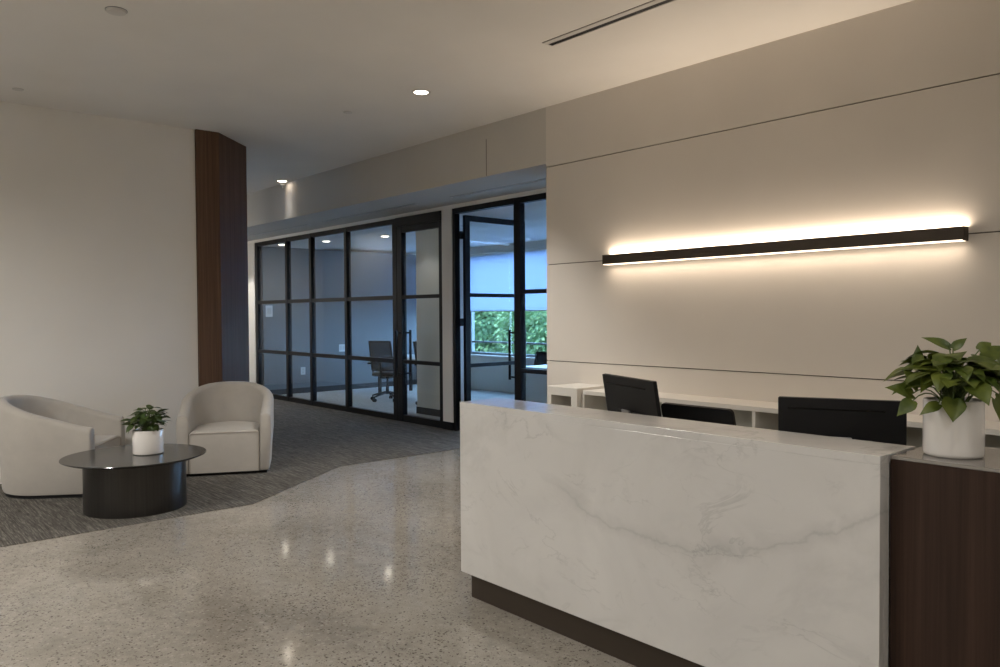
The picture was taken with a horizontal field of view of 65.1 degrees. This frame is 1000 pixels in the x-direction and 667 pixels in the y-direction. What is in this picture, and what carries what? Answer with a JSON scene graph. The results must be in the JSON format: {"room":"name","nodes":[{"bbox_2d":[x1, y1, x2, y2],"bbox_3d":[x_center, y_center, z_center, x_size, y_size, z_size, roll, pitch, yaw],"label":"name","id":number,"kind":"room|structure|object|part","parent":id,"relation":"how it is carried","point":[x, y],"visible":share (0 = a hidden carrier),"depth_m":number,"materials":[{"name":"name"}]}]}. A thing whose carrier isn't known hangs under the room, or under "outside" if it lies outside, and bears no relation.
{"room":"lobby","nodes":[
{"label":"lobby","id":0,"kind":"room"},
{"bbox_2d":[0,101,198,483],"bbox_3d":[-6.627,-0.325,5.767,8.585,3.550,0.390,-2,2,-41],"label":"wall","id":1,"kind":"structure","parent":0,"point":[98,258],"depth_m":7.79,"materials":[{"name":"white paint"}]},
{"bbox_2d":[0,399,459,546],"bbox_3d":[-4.050,1.492,5.387,11.900,0.104,19.800,-2,2,-41],"label":"floor","id":2,"kind":"structure","parent":0,"point":[309,442],"depth_m":8.08,"materials":[{"name":"grey carpet"}]},
{"bbox_2d":[0,395,124,498],"bbox_3d":[-4.001,0.976,7.050,0.916,0.845,0.893,-1,1,-8],"label":"barrel armchair","id":3,"kind":"object","parent":2,"relation":"on","point":[36,432],"visible":0.91,"depth_m":6.66,"materials":[{"name":"beige fabric"}]},
{"bbox_3d":[-3.933,1.161,7.063,0.765,0.412,0.647,-1,1,-8],"label":"seat","id":4,"kind":"part","parent":3,"relation":"part of","materials":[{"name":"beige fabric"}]},
{"bbox_2d":[59,444,206,518],"bbox_3d":[-2.959,1.196,6.364,1.084,0.427,1.084,-2,2,-41],"label":"coffee table","id":5,"kind":"object","parent":2,"relation":"on","point":[117,483],"visible":0.96,"depth_m":6.06,"materials":[{"name":"brown metal"}]},
{"bbox_2d":[121,405,169,455],"bbox_3d":[-2.898,0.786,6.425,0.354,0.388,0.368,0,1,-3],"label":"potted plant","id":6,"kind":"object","parent":5,"relation":"on","point":[148,439],"visible":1,"depth_m":6.33,"materials":[{"name":"green plant"}]},
{"bbox_3d":[-2.882,0.883,6.418,0.236,0.195,0.236,-1,1,-21],"label":"pot","id":7,"kind":"part","parent":6,"relation":"part of","materials":[{"name":"white ceramic"}]},
{"bbox_2d":[176,381,273,475],"bbox_3d":[-2.783,0.945,8.034,0.893,0.845,0.916,-1,1,-14],"label":"barrel armchair","id":8,"kind":"object","parent":2,"relation":"on","point":[233,421],"visible":0.94,"depth_m":7.69,"materials":[{"name":"beige fabric"}]},
{"bbox_3d":[-2.765,1.132,7.973,0.647,0.412,0.765,-1,1,-14],"label":"seat","id":9,"kind":"part","parent":8,"relation":"part of","materials":[{"name":"beige fabric"}]},
{"bbox_2d":[248,243,256,382],"bbox_3d":[-5.374,-0.286,15.951,0.100,2.960,2.077,-2,2,-41],"label":"wall","id":10,"kind":"structure","parent":0,"point":[251,247],"depth_m":15.23,"materials":[{"name":"white paint"}]},
{"bbox_2d":[255,219,397,420],"bbox_3d":[-3.077,-0.233,13.301,0.085,2.955,4.890,-2,2,-41],"label":"window","id":11,"kind":"structure","parent":10,"relation":"in","point":[347,298],"depth_m":13.39,"materials":[{"name":"black metal"}]},
{"bbox_3d":[-4.238,-1.700,14.590,0.073,0.070,1.180,-2,2,-41],"label":"rail","id":12,"kind":"part","parent":11,"relation":"part of","materials":[{"name":"black metal"}]},
{"bbox_3d":[-4.231,-0.587,14.617,0.073,0.060,1.180,-2,2,-41],"label":"rail","id":13,"kind":"part","parent":11,"relation":"part of","materials":[{"name":"black metal"}]},
{"bbox_3d":[-4.226,0.344,14.639,0.073,0.060,1.180,-2,2,-41],"label":"rail","id":14,"kind":"part","parent":11,"relation":"part of","materials":[{"name":"black metal"}]},
{"bbox_3d":[-4.221,1.175,14.660,0.073,0.081,1.180,-2,2,-41],"label":"rail","id":15,"kind":"part","parent":11,"relation":"part of","materials":[{"name":"black metal"}]},
{"bbox_3d":[-3.526,-1.684,13.771,0.073,0.070,0.830,-2,2,-41],"label":"rail","id":16,"kind":"part","parent":11,"relation":"part of","materials":[{"name":"black metal"}]},
{"bbox_3d":[-3.519,-0.572,13.799,0.073,0.060,0.830,-2,2,-41],"label":"rail","id":17,"kind":"part","parent":11,"relation":"part of","materials":[{"name":"black metal"}]},
{"bbox_3d":[-3.514,0.360,13.821,0.073,0.060,0.830,-2,2,-41],"label":"rail","id":18,"kind":"part","parent":11,"relation":"part of","materials":[{"name":"black metal"}]},
{"bbox_3d":[-3.508,1.190,13.841,0.073,0.081,0.830,-2,2,-41],"label":"rail","id":19,"kind":"part","parent":11,"relation":"part of","materials":[{"name":"black metal"}]},
{"bbox_3d":[-2.837,-1.669,12.980,0.073,0.070,1.110,-2,2,-41],"label":"rail","id":20,"kind":"part","parent":11,"relation":"part of","materials":[{"name":"black metal"}]},
{"bbox_3d":[-2.830,-0.557,13.007,0.073,0.060,1.110,-2,2,-41],"label":"rail","id":21,"kind":"part","parent":11,"relation":"part of","materials":[{"name":"black metal"}]},
{"bbox_3d":[-2.824,0.375,13.029,0.073,0.060,1.110,-2,2,-41],"label":"rail","id":22,"kind":"part","parent":11,"relation":"part of","materials":[{"name":"black metal"}]},
{"bbox_3d":[-2.819,1.205,13.050,0.073,0.081,1.110,-2,2,-41],"label":"rail","id":23,"kind":"part","parent":11,"relation":"part of","materials":[{"name":"black metal"}]},
{"bbox_3d":[-1.986,-1.651,12.003,0.073,0.070,1.320,-2,2,-41],"label":"rail","id":24,"kind":"part","parent":11,"relation":"part of","materials":[{"name":"black metal"}]},
{"bbox_3d":[-1.980,-0.538,12.030,0.073,0.060,1.320,-2,2,-41],"label":"rail","id":25,"kind":"part","parent":11,"relation":"part of","materials":[{"name":"black metal"}]},
{"bbox_3d":[-1.974,0.394,12.053,0.073,0.060,1.320,-2,2,-41],"label":"rail","id":26,"kind":"part","parent":11,"relation":"part of","materials":[{"name":"black metal"}]},
{"bbox_3d":[-1.969,1.224,12.073,0.073,0.081,1.320,-2,2,-41],"label":"rail","id":27,"kind":"part","parent":11,"relation":"part of","materials":[{"name":"black metal"}]},
{"bbox_2d":[394,210,442,427],"bbox_3d":[-1.109,-0.193,11.040,0.292,2.949,1.107,-2,2,-41],"label":"door","id":28,"kind":"structure","parent":11,"relation":"attached to","point":[430,220],"depth_m":11.30,"materials":[{"name":"black metal"}]},
{"bbox_3d":[-1.478,0.288,11.336,0.104,0.670,0.038,-2,2,-41],"label":"handle","id":29,"kind":"part","parent":28,"relation":"part of","materials":[{"name":"black metal"}]},
{"bbox_3d":[-1.335,0.284,11.459,0.104,0.670,0.038,-2,2,-41],"label":"handle","id":30,"kind":"part","parent":28,"relation":"part of","materials":[{"name":"black metal"}]},
{"bbox_3d":[-1.099,-1.491,10.988,0.073,0.080,0.900,-2,2,-41],"label":"rail","id":31,"kind":"part","parent":28,"relation":"part of","materials":[{"name":"black metal"}]},
{"bbox_3d":[-1.093,-0.519,11.012,0.073,0.050,0.900,-2,2,-41],"label":"rail","id":32,"kind":"part","parent":28,"relation":"part of","materials":[{"name":"black metal"}]},
{"bbox_3d":[-1.088,0.413,11.035,0.073,0.050,0.900,-2,2,-41],"label":"rail","id":33,"kind":"part","parent":28,"relation":"part of","materials":[{"name":"black metal"}]},
{"bbox_3d":[-1.083,1.235,11.055,0.073,0.094,0.900,-2,2,-41],"label":"rail","id":34,"kind":"part","parent":28,"relation":"part of","materials":[{"name":"black metal"}]},
{"bbox_2d":[0,384,635,666],"bbox_3d":[-2.466,1.449,6.765,16.100,0.104,19.800,-2,2,-41],"label":"floor","id":35,"kind":"structure","parent":0,"point":[356,565],"depth_m":4.46,"materials":[{"name":"concrete"}]},
{"bbox_2d":[367,341,393,401],"bbox_3d":[-2.042,0.667,14.177,0.676,1.092,0.665,0,1,21],"label":"office chair","id":36,"kind":"object","parent":35,"relation":"on","point":[382,349],"visible":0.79,"depth_m":13.95,"materials":[{"name":"black fabric"}]},
{"bbox_3d":[-2.122,0.400,13.958,0.476,0.546,0.177,0,1,21],"label":"frame","id":37,"kind":"part","parent":36,"relation":"part of","materials":[{"name":"black plastic"}]},
{"bbox_3d":[-2.029,0.729,14.205,0.500,0.076,0.500,0,1,21],"label":"seat","id":38,"kind":"part","parent":36,"relation":"part of","materials":[{"name":"black fabric"}]},
{"bbox_2d":[378,354,414,392],"bbox_3d":[-1.567,0.819,15.160,0.900,0.735,1.800,-2,2,-41],"label":"meeting table","id":39,"kind":"object","parent":35,"relation":"on","point":[413,356],"visible":0.05,"depth_m":15.54,"materials":[{"name":"white laminate"}]},
{"bbox_3d":[-2.384,0.830,15.536,0.050,0.704,0.050,-2,2,-41],"label":"leg","id":40,"kind":"part","parent":39,"relation":"part of","materials":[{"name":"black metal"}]},
{"bbox_3d":[-1.826,0.815,16.022,0.050,0.704,0.050,-2,2,-41],"label":"leg","id":41,"kind":"part","parent":39,"relation":"part of","materials":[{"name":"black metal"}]},
{"bbox_2d":[413,341,416,404],"bbox_3d":[-1.159,0.675,13.621,0.676,1.092,0.665,1,2,39],"label":"office chair","id":42,"kind":"object","parent":35,"relation":"on","point":[414,342],"visible":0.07,"depth_m":13.53,"materials":[{"name":"black metal"}]},
{"bbox_3d":[-1.300,0.407,13.436,0.476,0.546,0.177,1,2,39],"label":"frame","id":43,"kind":"part","parent":42,"relation":"part of","materials":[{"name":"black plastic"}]},
{"bbox_2d":[526,365,546,402],"bbox_3d":[1.092,0.877,12.106,1.100,0.735,1.200,-2,2,-41],"label":"meeting table","id":44,"kind":"object","parent":35,"relation":"on","point":[536,384],"visible":0.06,"depth_m":11.91,"materials":[{"name":"white laminate"}]},
{"bbox_2d":[534,352,547,364],"bbox_3d":[0.693,0.769,13.780,0.676,0.874,0.665,1,2,34],"label":"office chair","id":45,"kind":"object","parent":35,"relation":"on","point":[540,357],"visible":0.05,"depth_m":14.06,"materials":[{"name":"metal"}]},
{"bbox_2d":[547,383,603,407],"bbox_3d":[0.692,0.922,7.054,0.437,0.905,0.365,-2,2,-41],"label":"base cabinet","id":46,"kind":"object","parent":35,"relation":"on","point":[564,394],"visible":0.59,"depth_m":6.97,"materials":[{"name":"white laminate"}]},
{"bbox_3d":[0.545,0.521,6.932,0.020,0.053,0.245,-2,2,-41],"label":"rail","id":47,"kind":"part","parent":46,"relation":"part of","materials":[{"name":"white laminate"}]},
{"bbox_2d":[460,398,914,666],"bbox_3d":[0.905,0.915,3.774,1.020,1.075,2.242,-2,2,-41],"label":"reception desk","id":48,"kind":"object","parent":35,"relation":"on","point":[638,540],"visible":0.87,"depth_m":3.21,"materials":[{"name":"white stone"}]},
{"bbox_2d":[602,373,661,416],"bbox_3d":[0.713,0.472,4.293,0.220,0.468,0.584,-1,1,-19],"label":"computer monitor","id":49,"kind":"object","parent":48,"relation":"on","point":[624,394],"visible":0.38,"depth_m":4.25,"materials":[{"name":"black plastic"}]},
{"bbox_2d":[661,402,735,424],"bbox_3d":[1.050,0.544,4.173,0.122,0.324,0.454,-2,2,-40],"label":"computer monitor","id":50,"kind":"object","parent":48,"relation":"on","point":[669,410],"visible":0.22,"depth_m":4.14,"materials":[{"name":"black plastic"}]},
{"bbox_2d":[778,396,906,444],"bbox_3d":[1.453,0.501,3.347,0.504,0.446,0.220,0,2,25],"label":"computer monitor","id":51,"kind":"object","parent":48,"relation":"on","point":[858,419],"visible":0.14,"depth_m":3.34,"materials":[{"name":"black plastic"}]},
{"bbox_3d":[0.721,0.863,3.613,0.025,0.900,2.182,-2,2,-41],"label":"panel","id":52,"kind":"part","parent":48,"relation":"part of","materials":[{"name":"white laminate"}]},
{"bbox_2d":[582,388,999,447],"bbox_3d":[2.448,0.969,5.103,0.351,0.885,4.879,-2,2,-41],"label":"credenza","id":53,"kind":"object","parent":35,"relation":"on","point":[748,413],"visible":0.12,"depth_m":5.74,"materials":[{"name":"white laminate"}]},
{"bbox_3d":[2.573,0.983,5.212,0.020,0.850,4.855,-2,2,-41],"label":"panel","id":54,"kind":"part","parent":53,"relation":"part of","materials":[{"name":"grey laminate"}]},
{"bbox_2d":[889,446,999,666],"bbox_3d":[1.897,0.948,2.284,0.420,1.070,1.300,-2,2,-41],"label":"cabinet","id":55,"kind":"object","parent":35,"relation":"on","point":[945,512],"depth_m":2.51,"materials":[{"name":"brown wood"}]},
{"bbox_2d":[884,337,999,458],"bbox_3d":[1.515,0.210,2.628,0.419,0.393,0.393,-2,2,-40],"label":"potted plant","id":56,"kind":"object","parent":55,"relation":"on","point":[953,422],"visible":1,"depth_m":2.56,"materials":[{"name":"green plant"}]},
{"bbox_2d":[261,246,416,389],"bbox_3d":[-3.847,-0.290,17.198,3.820,2.889,2.200,-2,2,-41],"label":"wall","id":57,"kind":"structure","parent":0,"point":[371,272],"depth_m":16.04,"materials":[{"name":"paint"}]},
{"bbox_2d":[266,305,272,316],"bbox_3d":[-4.470,-0.436,15.188,0.125,0.213,0.009,-2,2,-41],"label":"light switch","id":58,"kind":"object","parent":57,"relation":"attached to","point":[269,309],"visible":1,"depth_m":15.18,"materials":[{"name":"white plastic"}]},
{"bbox_2d":[301,367,304,374],"bbox_3d":[-3.938,0.748,15.674,0.100,0.150,0.009,-2,2,-41],"label":"power outlet","id":59,"kind":"object","parent":57,"relation":"attached to","point":[302,368],"visible":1,"depth_m":15.67,"materials":[{"name":"white plastic"}]},
{"bbox_2d":[339,344,344,351],"bbox_3d":[-3.273,0.299,16.244,0.140,0.150,0.009,-2,2,-41],"label":"outlet","id":60,"kind":"object","parent":57,"relation":"attached to","point":[341,346],"visible":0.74,"depth_m":16.23,"materials":[{"name":"white plastic"}]},
{"bbox_2d":[270,379,416,394],"bbox_3d":[-3.112,1.113,16.396,3.820,0.106,0.015,-2,2,-41],"label":"baseboard","id":61,"kind":"structure","parent":57,"relation":"attached to","point":[390,383],"depth_m":16.13,"materials":[{"name":"black metal"}]},
{"bbox_2d":[248,188,545,243],"bbox_3d":[-2.223,-1.719,12.286,0.098,0.051,11.700,-2,2,-41],"label":"wall header","id":62,"kind":"structure","parent":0,"point":[543,190],"depth_m":11.04,"materials":[{"name":"paint"}]},
{"bbox_2d":[452,193,546,430],"bbox_3d":[0.315,-0.159,9.404,0.085,2.955,2.775,-2,2,-41],"label":"door frame","id":63,"kind":"structure","parent":62,"relation":"in","point":[520,370],"depth_m":9.48,"materials":[{"name":"black metal"}]},
{"bbox_3d":[-0.188,-1.611,9.937,0.085,0.070,1.160,-2,2,-41],"label":"rail","id":64,"kind":"part","parent":63,"relation":"part of","materials":[{"name":"black metal"}]},
{"bbox_2d":[459,215,525,400],"bbox_3d":[-0.082,-0.149,10.738,1.155,2.855,0.348,-2,2,-42],"label":"door","id":65,"kind":"structure","parent":63,"relation":"attached to","point":[465,321],"depth_m":10.41,"materials":[{"name":"black metal"}]},
{"bbox_3d":[-0.100,-1.538,10.695,0.850,0.075,0.040,-2,2,-42],"label":"rail","id":66,"kind":"part","parent":65,"relation":"part of","materials":[{"name":"black metal"}]},
{"bbox_3d":[-0.094,-0.521,10.720,0.850,0.050,0.040,-2,2,-42],"label":"rail","id":67,"kind":"part","parent":65,"relation":"part of","materials":[{"name":"black metal"}]},
{"bbox_3d":[-0.088,0.419,10.743,0.850,0.050,0.040,-2,2,-42],"label":"rail","id":68,"kind":"part","parent":65,"relation":"part of","materials":[{"name":"black metal"}]},
{"bbox_3d":[0.175,0.303,11.112,0.038,0.710,0.149,-2,2,-42],"label":"handle","id":69,"kind":"part","parent":65,"relation":"part of","materials":[{"name":"black metal"}]},
{"bbox_3d":[0.308,0.306,10.965,0.038,0.710,0.149,-2,2,-42],"label":"handle","id":70,"kind":"part","parent":65,"relation":"part of","materials":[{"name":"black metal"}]},
{"bbox_3d":[0.709,-1.592,8.907,0.073,0.070,1.350,-2,2,-41],"label":"rail","id":71,"kind":"part","parent":63,"relation":"part of","materials":[{"name":"black metal"}]},
{"bbox_3d":[0.715,-0.492,8.934,0.073,0.050,1.350,-2,2,-41],"label":"rail","id":72,"kind":"part","parent":63,"relation":"part of","materials":[{"name":"black metal"}]},
{"bbox_3d":[0.721,0.458,8.957,0.073,0.050,1.350,-2,2,-41],"label":"rail","id":73,"kind":"part","parent":63,"relation":"part of","materials":[{"name":"black metal"}]},
{"bbox_2d":[247,108,547,240],"bbox_3d":[0.035,-2.021,8.876,1.074,0.692,19.800,-2,2,-41],"label":"wall","id":74,"kind":"structure","parent":0,"point":[510,151],"depth_m":9.53,"materials":[{"name":"beige paint"}]},
{"bbox_2d":[322,204,417,221],"bbox_3d":[-1.917,-1.717,11.227,0.055,0.006,2.506,-2,2,-41],"label":"ceiling vent","id":75,"kind":"object","parent":74,"relation":"in","point":[410,204],"visible":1,"depth_m":11.10,"materials":[{"name":"grey metal"}]},
{"bbox_2d":[450,178,545,197],"bbox_3d":[0.102,-1.673,8.908,0.055,0.006,2.156,-2,2,-41],"label":"ceiling vent","id":76,"kind":"object","parent":74,"relation":"in","point":[545,178],"visible":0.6,"depth_m":9.04,"materials":[{"name":"grey metal"}]},
{"bbox_2d":[266,199,545,249],"bbox_3d":[-1.719,-1.740,12.725,1.320,0.200,11.700,-2,2,-41],"label":"ceiling","id":77,"kind":"structure","parent":0,"point":[536,210],"depth_m":12.54,"materials":[{"name":"paint"}]},
{"bbox_2d":[322,219,545,254],"bbox_3d":[-0.184,-1.807,14.060,2.750,0.150,11.700,-2,2,-41],"label":"ceiling","id":78,"kind":"structure","parent":0,"point":[535,230],"depth_m":14.39,"materials":[{"name":"paint"}]},
{"bbox_2d":[416,226,463,409],"bbox_3d":[-0.918,-0.239,12.111,0.360,2.779,0.780,-2,2,-41],"label":"wall column","id":79,"kind":"structure","parent":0,"point":[427,241],"depth_m":12.02,"materials":[{"name":"paint"}]},
{"bbox_2d":[416,407,439,416],"bbox_3d":[-0.909,1.203,12.146,0.380,0.106,0.800,-2,2,-41],"label":"baseboard","id":80,"kind":"structure","parent":79,"relation":"attached to","point":[420,410],"depth_m":12.08,"materials":[{"name":"grey rubber"}]},
{"bbox_2d":[441,208,453,422],"bbox_3d":[-0.662,-0.238,10.548,0.125,2.850,0.215,-2,2,-41],"label":"wall pier","id":81,"kind":"object","parent":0,"point":[447,264],"visible":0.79,"depth_m":10.50,"materials":[{"name":"white paint"}]},
{"bbox_2d":[443,421,453,430],"bbox_3d":[-0.655,1.242,10.581,0.132,0.110,0.216,-2,2,-41],"label":"trim","id":82,"kind":"structure","parent":81,"relation":"attached to","point":[446,425],"depth_m":10.52,"materials":[{"name":"black metal"}]},
{"bbox_2d":[0,0,913,193],"bbox_3d":[-4.466,-2.169,4.955,10.856,0.150,19.800,-2,2,-41],"label":"ceiling","id":83,"kind":"structure","parent":0,"point":[276,78],"depth_m":6.07,"materials":[{"name":"paint"}]},
{"bbox_2d":[12,88,23,90],"bbox_3d":[-4.223,-2.136,6.865,0.090,0.012,0.090,-2,2,-41],"label":"sprinkler","id":84,"kind":"object","parent":83,"relation":"attached to","point":[15,89],"visible":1,"depth_m":6.85,"materials":[{"name":"grey"}]},
{"bbox_2d":[105,6,127,15],"bbox_3d":[-2.504,-2.099,5.113,0.134,0.022,0.134,-2,2,-41],"label":"smoke detector","id":85,"kind":"object","parent":83,"relation":"attached to","point":[113,10],"visible":1,"depth_m":5.08,"materials":[{"name":"grey plastic"}]},
{"bbox_2d":[411,89,430,94],"bbox_3d":[-0.709,-2.165,7.032,0.180,0.006,0.180,-2,2,-41],"label":"recessed light","id":86,"kind":"object","parent":83,"relation":"in","point":[416,91],"visible":1,"depth_m":7.03,"materials":[{"name":"grey"}]},
{"bbox_2d":[542,0,675,45],"bbox_3d":[1.853,-2.108,4.079,0.105,0.006,4.586,-2,2,-41],"label":"ceiling vent","id":87,"kind":"object","parent":83,"relation":"in","point":[653,4],"visible":1,"depth_m":5.35,"materials":[{"name":"grey metal"}]},
{"bbox_2d":[470,240,545,392],"bbox_3d":[1.439,-0.272,14.109,0.300,2.939,9.400,-2,2,-41],"label":"wall","id":88,"kind":"structure","parent":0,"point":[493,378],"depth_m":15.82,"materials":[{"name":"paint"}]},
{"bbox_2d":[470,312,546,356],"bbox_3d":[1.475,-0.564,14.135,0.080,2.080,9.400,-2,2,-41],"label":"window","id":89,"kind":"structure","parent":88,"relation":"attached to","point":[473,341],"depth_m":16.23,"materials":[{"name":"grey metal"}]},
{"bbox_3d":[0.348,0.426,15.461,0.060,0.050,2.780,-2,2,-41],"label":"rail","id":90,"kind":"part","parent":89,"relation":"part of","materials":[{"name":"grey metal"}]},
{"bbox_3d":[0.347,0.189,15.455,0.060,0.035,2.780,-2,2,-41],"label":"rail","id":91,"kind":"part","parent":89,"relation":"part of","materials":[{"name":"grey metal"}]},
{"bbox_2d":[470,247,547,311],"bbox_3d":[0.230,-1.029,15.330,0.063,1.187,2.810,-2,2,-41],"label":"roller shade","id":92,"kind":"object","parent":88,"relation":"attached to","point":[493,272],"visible":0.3,"depth_m":15.54,"materials":[{"name":"white fabric"}]},
{"bbox_2d":[546,0,999,421],"bbox_3d":[3.522,-0.358,4.554,0.600,3.550,8.655,-2,2,-41],"label":"wall","id":93,"kind":"structure","parent":0,"point":[888,119],"depth_m":5.71,"materials":[{"name":"grey paint"}]},
{"bbox_3d":[3.293,-1.838,4.327,0.019,0.576,8.655,-2,2,-41],"label":"panel","id":94,"kind":"part","parent":93,"relation":"part of","materials":[{"name":"beige paint"}]},
{"bbox_3d":[3.298,-1.076,4.346,0.019,0.933,8.655,-2,2,-41],"label":"panel","id":95,"kind":"part","parent":93,"relation":"part of","materials":[{"name":"beige paint"}]},
{"bbox_3d":[3.304,-0.140,4.368,0.019,0.923,8.655,-2,2,-41],"label":"panel","id":96,"kind":"part","parent":93,"relation":"part of","materials":[{"name":"beige paint"}]},
{"bbox_3d":[3.310,0.876,4.393,0.019,1.094,8.655,-2,2,-41],"label":"panel","id":97,"kind":"part","parent":93,"relation":"part of","materials":[{"name":"beige paint"}]},
{"bbox_2d":[602,226,968,264],"bbox_3d":[1.897,-0.632,5.883,0.095,0.089,2.910,-2,2,-41],"label":"wall light","id":98,"kind":"object","parent":93,"relation":"attached to","point":[956,233],"visible":1,"depth_m":5.54,"materials":[{"name":"brown metal"}]},
{"bbox_2d":[923,396,984,458],"bbox_3d":[1.519,0.313,2.625,0.181,0.187,0.181,0,1,0],"label":"pot","id":99,"kind":"object","parent":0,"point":[963,438],"depth_m":2.55,"materials":[{"name":"white ceramic"}]},
{"label":"outside","id":100,"kind":"structure","parent":0,"visible":0},
{"bbox_3d":[24.919,4.323,48.295,79.200,0.200,100.000,-2,2,-41],"label":"ground","id":101,"kind":"structure","parent":100,"visible":0},
{"bbox_2d":[474,311,510,352],"bbox_3d":[-0.930,1.200,34.681,3.972,7.032,4.102,-2,2,-41],"label":"leafy tree","id":102,"kind":"object","parent":101,"relation":"on","point":[484,327],"visible":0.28,"depth_m":33.02,"materials":[{"name":"green plant"}]},
{"bbox_2d":[492,311,546,354],"bbox_3d":[1.578,1.665,30.929,3.926,6.256,4.026,-2,2,-44],"label":"leafy tree","id":103,"kind":"object","parent":101,"relation":"on","point":[536,322],"visible":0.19,"depth_m":29.76,"materials":[{"name":"green plant"}]},
{"bbox_3d":[-5.670,-0.485,12.094,0.340,3.550,7.500,-2,2,-41],"label":"wall","id":104,"kind":"structure","parent":0,"visible":0},
{"bbox_2d":[195,129,248,385],"bbox_3d":[-3.152,-0.423,8.903,0.772,3.550,0.620,-2,2,-41],"label":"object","id":105,"kind":"object","parent":104,"relation":"attached to","point":[220,161],"visible":0.55,"depth_m":8.59,"materials":[{"name":"brown wood"}]}
]}

